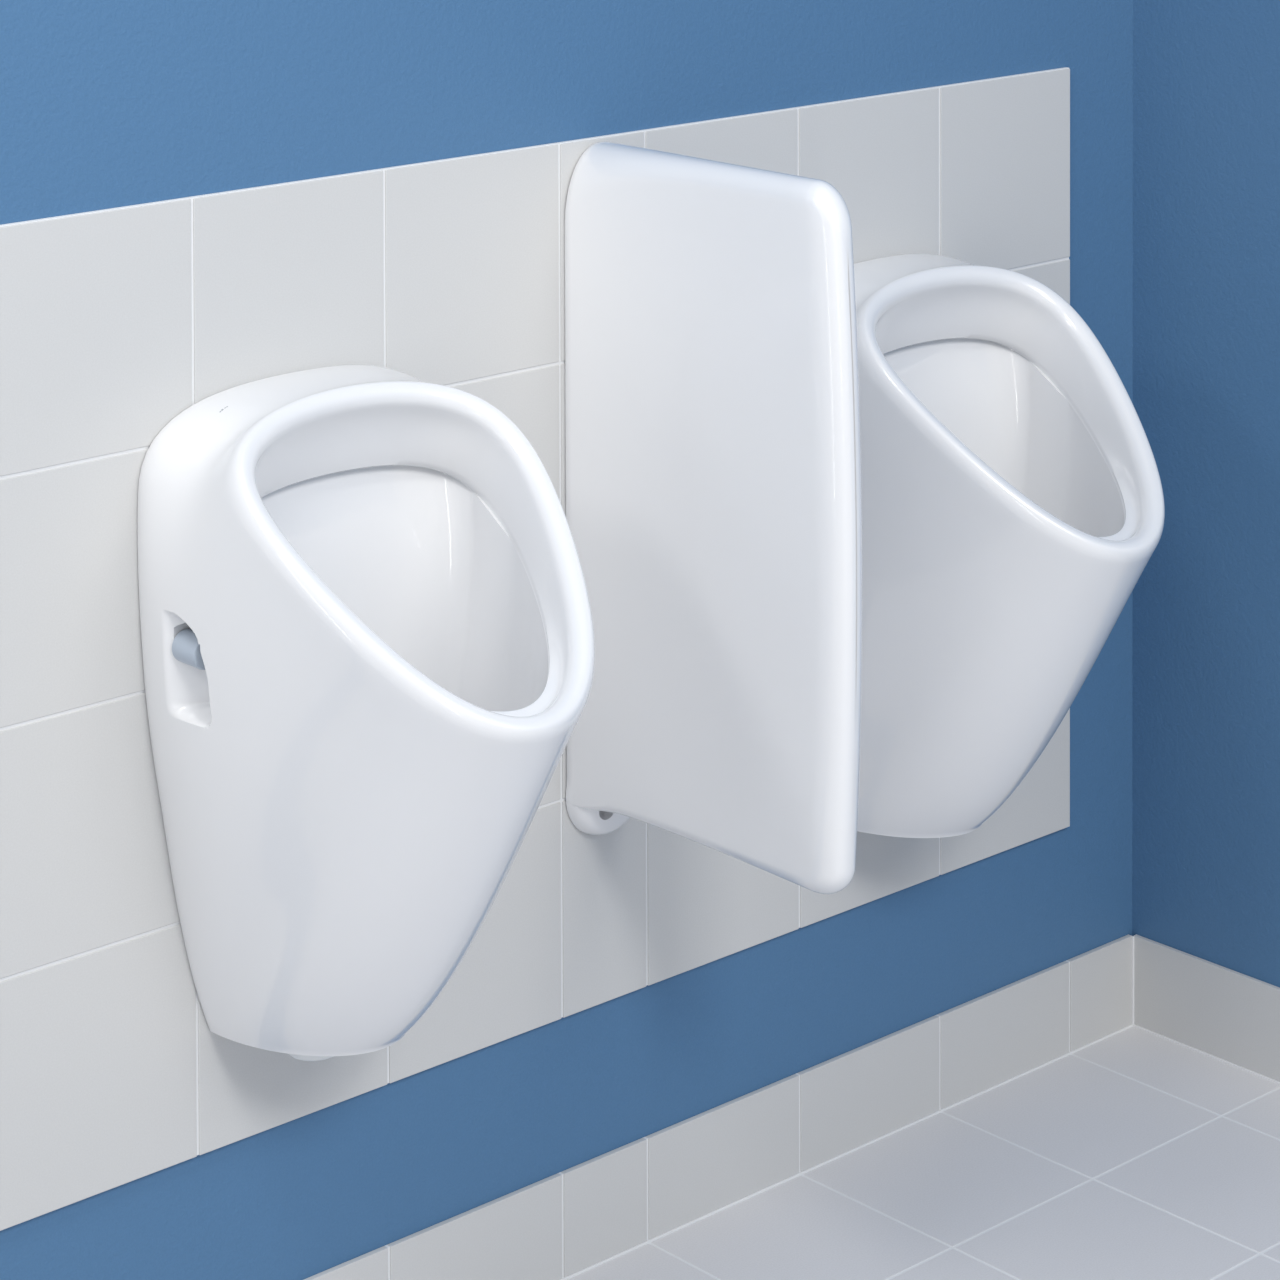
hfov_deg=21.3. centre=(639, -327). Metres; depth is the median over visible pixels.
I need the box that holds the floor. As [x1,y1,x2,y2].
[568,1027,1279,1279]
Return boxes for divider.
[565,141,861,893]
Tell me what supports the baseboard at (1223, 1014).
attached to the wall at (1206, 600)
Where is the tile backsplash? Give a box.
[0,67,1069,1230]
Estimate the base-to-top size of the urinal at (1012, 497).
0.537 m
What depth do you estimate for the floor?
3.25 m
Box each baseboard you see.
[304,934,1133,1279]
[1133,934,1279,1084]
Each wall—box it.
[0,0,1132,1279]
[1132,0,1279,986]
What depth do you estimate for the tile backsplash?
2.85 m
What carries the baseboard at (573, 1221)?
attached to the wall at (105, 104)
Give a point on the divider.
(713, 448)
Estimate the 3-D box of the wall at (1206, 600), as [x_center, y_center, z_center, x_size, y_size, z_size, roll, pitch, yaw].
[1.749,0.123,2.355,0.120,2.900,3.506,-1,2,-42]
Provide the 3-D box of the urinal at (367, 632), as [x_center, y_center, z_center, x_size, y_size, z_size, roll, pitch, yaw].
[-0.183,0.863,2.747,0.312,0.545,0.334,-1,2,-42]
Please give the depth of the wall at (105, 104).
3.08 m
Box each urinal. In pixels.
[138,365,594,1060]
[854,253,1164,837]

